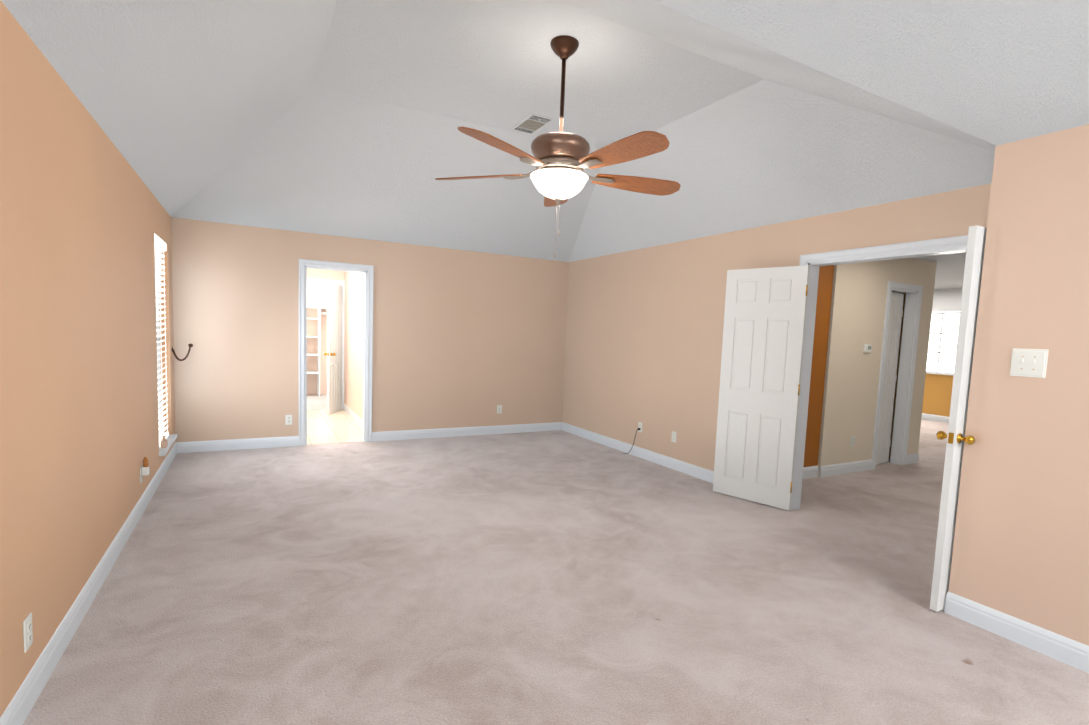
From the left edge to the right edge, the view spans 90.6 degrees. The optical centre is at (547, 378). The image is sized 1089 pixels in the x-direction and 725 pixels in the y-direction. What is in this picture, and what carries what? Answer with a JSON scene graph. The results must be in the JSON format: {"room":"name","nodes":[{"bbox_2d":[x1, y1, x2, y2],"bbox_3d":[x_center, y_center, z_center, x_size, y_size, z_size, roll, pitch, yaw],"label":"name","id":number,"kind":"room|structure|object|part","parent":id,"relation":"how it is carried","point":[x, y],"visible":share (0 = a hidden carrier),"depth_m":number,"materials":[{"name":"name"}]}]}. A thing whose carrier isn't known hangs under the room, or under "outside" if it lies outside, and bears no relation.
{"room":"empty bedroom","nodes":[
{"label":"empty bedroom","id":0,"kind":"room"},
{"bbox_2d":[0,0,174,716],"bbox_3d":[-1.967,-0.043,1.970,0.120,2.440,8.451,0,6,-29],"label":"wall","id":1,"kind":"structure","parent":0,"point":[79,430],"depth_m":2.35,"materials":[{"name":"beige paint"}]},
{"bbox_2d":[23,613,32,652],"bbox_3d":[-1.873,0.917,1.945,0.009,0.115,0.072,0,6,-29],"label":"electrical outlet","id":2,"kind":"object","parent":1,"relation":"attached to","point":[27,632],"visible":1,"depth_m":1.93,"materials":[{"name":"white plastic"}]},
{"bbox_2d":[0,442,176,724],"bbox_3d":[-1.953,1.113,2.100,0.015,0.116,8.211,0,6,-29],"label":"baseboard","id":3,"kind":"structure","parent":1,"relation":"attached to","point":[22,702],"depth_m":2.39,"materials":[{"name":"white wood"}]},
{"bbox_2d":[140,457,149,482],"bbox_3d":[-2.938,0.667,3.934,0.050,0.182,0.072,0,6,-29],"label":"electrical outlet","id":4,"kind":"object","parent":1,"relation":"attached to","point":[145,469],"visible":1,"depth_m":3.92,"materials":[{"name":"white plastic"}]},
{"bbox_2d":[155,274,176,455],"bbox_3d":[-3.575,-0.320,4.958,0.163,1.920,0.880,0,6,-29],"label":"window","id":5,"kind":"structure","parent":1,"relation":"in","point":[171,439],"depth_m":5.27,"materials":[{"name":"white"}]},
{"bbox_2d":[154,233,168,447],"bbox_3d":[-3.573,-0.336,4.957,0.078,1.884,0.810,0,6,-29],"label":"window blinds","id":6,"kind":"object","parent":5,"relation":"attached to","point":[160,245],"visible":0.48,"depth_m":5.04,"materials":[{"name":"white plastic"}]},
{"bbox_2d":[160,436,167,447],"bbox_3d":[-3.454,0.571,4.855,0.058,0.106,0.058,0,6,-29],"label":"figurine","id":7,"kind":"object","parent":5,"relation":"on","point":[163,442],"visible":1,"depth_m":4.84,"materials":[{"name":"ceramic"}]},
{"bbox_2d":[172,343,192,360],"bbox_3d":[-3.740,-0.268,5.526,0.181,0.183,0.052,0,6,-29],"label":"hook","id":8,"kind":"object","parent":1,"relation":"attached to","point":[190,345],"visible":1,"depth_m":5.53,"materials":[{"name":"brown metal"}]},
{"bbox_2d":[307,394,326,410],"bbox_3d":[-4.052,0.489,9.465,2.600,0.050,3.600,0,6,-29],"label":"floor","id":9,"kind":"structure","parent":0,"point":[315,402],"depth_m":9.73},
{"bbox_2d":[307,306,326,396],"bbox_3d":[-4.644,-0.521,10.505,2.090,1.740,0.350,0,6,-29],"label":"closet shelves","id":10,"kind":"object","parent":9,"relation":"on","point":[317,372],"visible":0.38,"depth_m":10.50,"materials":[{"name":"white wood"}]},
{"bbox_2d":[307,284,326,394],"bbox_3d":[-4.753,-0.893,10.698,2.370,2.440,0.120,0,6,-29],"label":"wall","id":11,"kind":"structure","parent":0,"point":[316,295],"depth_m":10.73,"materials":[{"name":"white paint"}]},
{"bbox_2d":[307,268,340,279],"bbox_3d":[-3.649,-1.721,8.718,0.580,0.370,0.120,0,6,-29],"label":"wall","id":12,"kind":"structure","parent":0,"point":[324,274],"depth_m":8.68,"materials":[{"name":"beige paint"}]},
{"bbox_2d":[307,278,344,404],"bbox_3d":[-3.690,-0.540,8.810,0.716,2.138,0.140,0,6,-29],"label":"door frame","id":13,"kind":"structure","parent":12,"relation":"attached to","point":[323,281],"depth_m":8.84,"materials":[{"name":"white wood"}]},
{"bbox_2d":[307,410,363,444],"bbox_3d":[-3.251,0.652,7.583,1.100,0.006,2.684,0,6,-29],"label":"floor","id":14,"kind":"structure","parent":0,"point":[339,426],"depth_m":7.33,"materials":[{"name":"beige tile"}]},
{"bbox_2d":[341,271,344,280],"bbox_3d":[-3.413,-0.693,8.957,0.050,2.440,0.120,0,6,-29],"label":"wall","id":15,"kind":"structure","parent":0,"point":[343,275],"depth_m":8.82,"materials":[{"name":"beige paint"}]},
{"bbox_2d":[324,283,341,414],"bbox_3d":[-3.391,-0.468,8.599,0.171,2.030,0.572,2,5,-2],"label":"closet door leaf","id":16,"kind":"structure","parent":15,"relation":"in","point":[334,348],"depth_m":8.53,"materials":[{"name":"white wood"}]},
{"bbox_2d":[344,272,363,419],"bbox_3d":[-2.724,-0.574,7.875,0.120,2.440,2.689,0,6,-29],"label":"wall","id":17,"kind":"structure","parent":0,"point":[353,339],"depth_m":8.05,"materials":[{"name":"white paint"}]},
{"bbox_2d":[343,404,362,428],"bbox_3d":[-2.800,0.589,7.889,0.015,0.116,2.569,0,6,-29],"label":"baseboard","id":18,"kind":"structure","parent":17,"relation":"attached to","point":[357,419],"depth_m":8.05,"materials":[{"name":"white wood"}]},
{"bbox_2d":[171,217,568,441],"bbox_3d":[-1.783,-0.446,6.796,4.836,2.440,0.120,0,6,-29],"label":"wall","id":19,"kind":"structure","parent":0,"point":[463,338],"depth_m":6.61,"materials":[{"name":"beige paint"}]},
{"bbox_2d":[176,436,298,452],"bbox_3d":[-3.399,0.729,5.960,1.182,0.116,0.015,0,6,-29],"label":"baseboard","id":20,"kind":"structure","parent":19,"relation":"attached to","point":[223,445],"depth_m":5.94,"materials":[{"name":"white wood"}]},
{"bbox_2d":[285,415,291,424],"bbox_3d":[-2.961,0.475,6.175,0.072,0.115,0.009,0,6,-29],"label":"electrical outlet","id":21,"kind":"object","parent":19,"relation":"attached to","point":[288,419],"visible":1,"depth_m":6.17,"materials":[{"name":"white plastic"}]},
{"bbox_2d":[299,259,373,445],"bbox_3d":[-2.510,-0.289,6.403,0.816,2.138,0.140,0,6,-29],"label":"door frame","id":22,"kind":"structure","parent":19,"relation":"attached to","point":[366,270],"depth_m":6.31,"materials":[{"name":"white wood"}]},
{"bbox_2d":[372,422,561,441],"bbox_3d":[-0.972,0.712,7.286,2.718,0.116,0.015,0,6,-29],"label":"baseboard","id":23,"kind":"structure","parent":19,"relation":"attached to","point":[435,433],"depth_m":7.19,"materials":[{"name":"white wood"}]},
{"bbox_2d":[497,405,501,413],"bbox_3d":[-0.661,0.428,7.429,0.072,0.115,0.009,0,6,-29],"label":"electrical outlet","id":24,"kind":"object","parent":19,"relation":"attached to","point":[499,408],"visible":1,"depth_m":7.43,"materials":[{"name":"white plastic"}]},
{"bbox_2d":[1,0,1088,288],"bbox_3d":[3.537,-1.746,5.640,13.320,0.758,9.920,0,6,-29],"label":"ceiling","id":25,"kind":"structure","parent":0,"point":[345,118],"depth_m":3.54,"materials":[{"name":"white paint"}]},
{"bbox_2d":[511,113,553,133],"bbox_3d":[-0.128,-2.116,4.500,0.200,0.016,0.400,0,6,-29],"label":"ceiling vent","id":26,"kind":"object","parent":25,"relation":"in","point":[532,123],"visible":0.98,"depth_m":4.47,"materials":[{"name":"white metal"}]},
{"bbox_2d":[435,35,680,257],"bbox_3d":[0.129,-1.371,3.259,1.585,1.268,1.581,0,6,-29],"label":"fan","id":27,"kind":"object","parent":25,"relation":"hanging from","point":[560,160],"visible":1,"depth_m":3.16,"materials":[{"name":"brown wood"}]},
{"bbox_3d":[0.070,-1.165,3.296,0.356,0.132,0.356,0,6,-29],"label":"lamp shade","id":28,"kind":"part","parent":27,"relation":"part of","materials":[{"name":"white glass"}]},
{"bbox_2d":[932,288,962,311],"bbox_3d":[6.753,-1.391,9.738,0.250,0.390,3.500,0,6,-29],"label":"soffit beam","id":29,"kind":"structure","parent":25,"relation":"attached to","point":[947,300],"depth_m":9.26,"materials":[{"name":"white paint"}]},
{"bbox_2d":[23,419,1088,724],"bbox_3d":[3.426,1.086,5.880,13.320,0.050,9.920,0,6,-29],"label":"floor carpet","id":30,"kind":"object","parent":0,"point":[551,577],"visible":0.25,"depth_m":2.82,"materials":[{"name":"beige carpet"}]},
{"bbox_2d":[562,183,991,470],"bbox_3d":[1.584,-0.209,5.555,0.120,2.440,5.311,0,6,-29],"label":"wall","id":31,"kind":"structure","parent":0,"point":[644,334],"depth_m":5.78,"materials":[{"name":"beige paint"}]},
{"bbox_2d":[623,422,642,453],"bbox_3d":[1.012,0.714,6.385,0.101,0.408,0.209,0,6,-29],"label":"electrical outlet","id":32,"kind":"object","parent":31,"relation":"attached to","point":[639,429],"visible":0.98,"depth_m":6.33,"materials":[{"name":"white plastic"}]},
{"bbox_2d":[562,422,713,482],"bbox_3d":[1.115,0.878,6.288,0.015,0.116,3.783,0,6,-29],"label":"baseboard","id":33,"kind":"structure","parent":31,"relation":"attached to","point":[707,475],"depth_m":6.24,"materials":[{"name":"white wood"}]},
{"bbox_2d":[671,431,676,442],"bbox_3d":[1.367,0.633,5.828,0.009,0.115,0.072,0,6,-29],"label":"electrical outlet","id":34,"kind":"object","parent":31,"relation":"attached to","point":[673,438],"visible":1,"depth_m":5.83,"materials":[{"name":"white plastic"}]},
{"bbox_2d":[713,265,809,510],"bbox_3d":[1.833,0.069,4.685,0.045,2.030,0.710,-2,7,-44],"label":"door leaf","id":35,"kind":"structure","parent":31,"relation":"in","point":[762,356],"depth_m":4.66,"materials":[{"name":"white wood"}]},
{"bbox_2d":[791,235,967,509],"bbox_3d":[2.490,0.120,3.881,0.140,2.138,1.596,0,6,-29],"label":"door frame","id":36,"kind":"structure","parent":31,"relation":"attached to","point":[931,247],"depth_m":4.40,"materials":[{"name":"white wood"}]},
{"bbox_2d":[930,225,986,611],"bbox_3d":[2.453,0.236,2.999,0.772,2.030,0.171,0,6,-29],"label":"door leaf","id":37,"kind":"structure","parent":31,"relation":"in","point":[955,436],"depth_m":2.81,"materials":[{"name":"white wood"}]},
{"bbox_2d":[803,258,936,476],"bbox_3d":[3.237,-0.171,5.872,3.084,2.440,0.120,0,6,-29],"label":"wall","id":38,"kind":"structure","parent":0,"point":[856,324],"depth_m":5.85,"materials":[{"name":"beige paint"}]},
{"bbox_2d":[802,459,872,478],"bbox_3d":[2.792,0.994,5.693,2.116,0.116,0.045,0,6,-29],"label":"baseboard","id":39,"kind":"structure","parent":38,"relation":"attached to","point":[843,468],"depth_m":5.87,"materials":[{"name":"white wood"}]},
{"bbox_2d":[850,436,854,446],"bbox_3d":[3.385,0.700,5.972,0.072,0.115,0.009,0,6,-29],"label":"outlet","id":40,"kind":"object","parent":38,"relation":"attached to","point":[852,442],"visible":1,"depth_m":5.97,"materials":[{"name":"white plastic"}]},
{"bbox_2d":[863,344,871,351],"bbox_3d":[3.526,-0.330,5.928,0.120,0.090,0.029,0,6,-29],"label":"thermostat","id":41,"kind":"object","parent":38,"relation":"attached to","point":[867,348],"visible":1,"depth_m":5.91,"materials":[{"name":"white plastic"}]},
{"bbox_2d":[876,292,903,464],"bbox_3d":[4.003,0.011,6.363,0.502,2.030,0.037,-2,6,-38],"label":"door leaf","id":42,"kind":"structure","parent":38,"relation":"in","point":[890,368],"depth_m":6.38,"materials":[{"name":"white wood"}]},
{"bbox_2d":[872,281,922,469],"bbox_3d":[4.040,-0.026,6.316,0.686,2.138,0.140,0,6,-29],"label":"door frame","id":43,"kind":"structure","parent":38,"relation":"attached to","point":[908,354],"depth_m":6.40,"materials":[{"name":"white wood"}]},
{"bbox_2d":[906,453,918,463],"bbox_3d":[4.453,0.983,6.583,0.282,0.116,0.015,0,6,-29],"label":"baseboard","id":44,"kind":"structure","parent":38,"relation":"attached to","point":[912,458],"depth_m":6.58,"materials":[{"name":"white wood"}]},
{"bbox_2d":[889,292,905,457],"bbox_3d":[3.672,-0.349,8.164,0.120,2.440,3.500,0,6,-29],"label":"wall","id":45,"kind":"structure","parent":0,"point":[897,373],"depth_m":6.74,"materials":[{"name":"grey paint"}]},
{"bbox_2d":[922,373,952,416],"bbox_3d":[8.059,-0.310,9.730,0.120,2.440,7.363,0,6,-29],"label":"wall","id":46,"kind":"structure","parent":0,"point":[937,394],"depth_m":10.48,"materials":[{"name":"orange paint"}]},
{"bbox_2d":[921,413,948,422],"bbox_3d":[8.145,0.884,9.447,0.015,0.116,5.763,0,6,-29],"label":"baseboard","id":47,"kind":"structure","parent":46,"relation":"attached to","point":[932,417],"depth_m":10.50,"materials":[{"name":"white wood"}]},
{"bbox_2d":[926,312,959,375],"bbox_3d":[7.431,-0.713,10.697,0.050,1.210,1.420,0,6,-29],"label":"window","id":48,"kind":"structure","parent":46,"relation":"in","point":[943,336],"depth_m":10.37,"materials":[{"name":"white"}]},
{"bbox_2d":[948,124,1088,645],"bbox_3d":[3.276,0.183,1.717,0.836,2.440,2.957,0,6,-29],"label":"wall block","id":49,"kind":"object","parent":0,"point":[1021,545],"visible":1,"depth_m":2.58,"materials":[{"name":"beige paint"}]},
{"bbox_2d":[945,592,1088,672],"bbox_3d":[2.828,1.337,1.663,0.015,0.116,2.837,0,6,-29],"label":"baseboard","id":50,"kind":"structure","parent":49,"relation":"attached to","point":[1066,650],"depth_m":2.62,"materials":[{"name":"white wood"}]},
{"bbox_2d":[1010,348,1048,377],"bbox_3d":[2.310,-0.074,2.589,0.020,0.135,0.137,0,6,-29],"label":"double light switch","id":51,"kind":"object","parent":49,"relation":"attached to","point":[1028,362],"visible":1,"depth_m":2.58,"materials":[{"name":"white plastic"}]}
]}

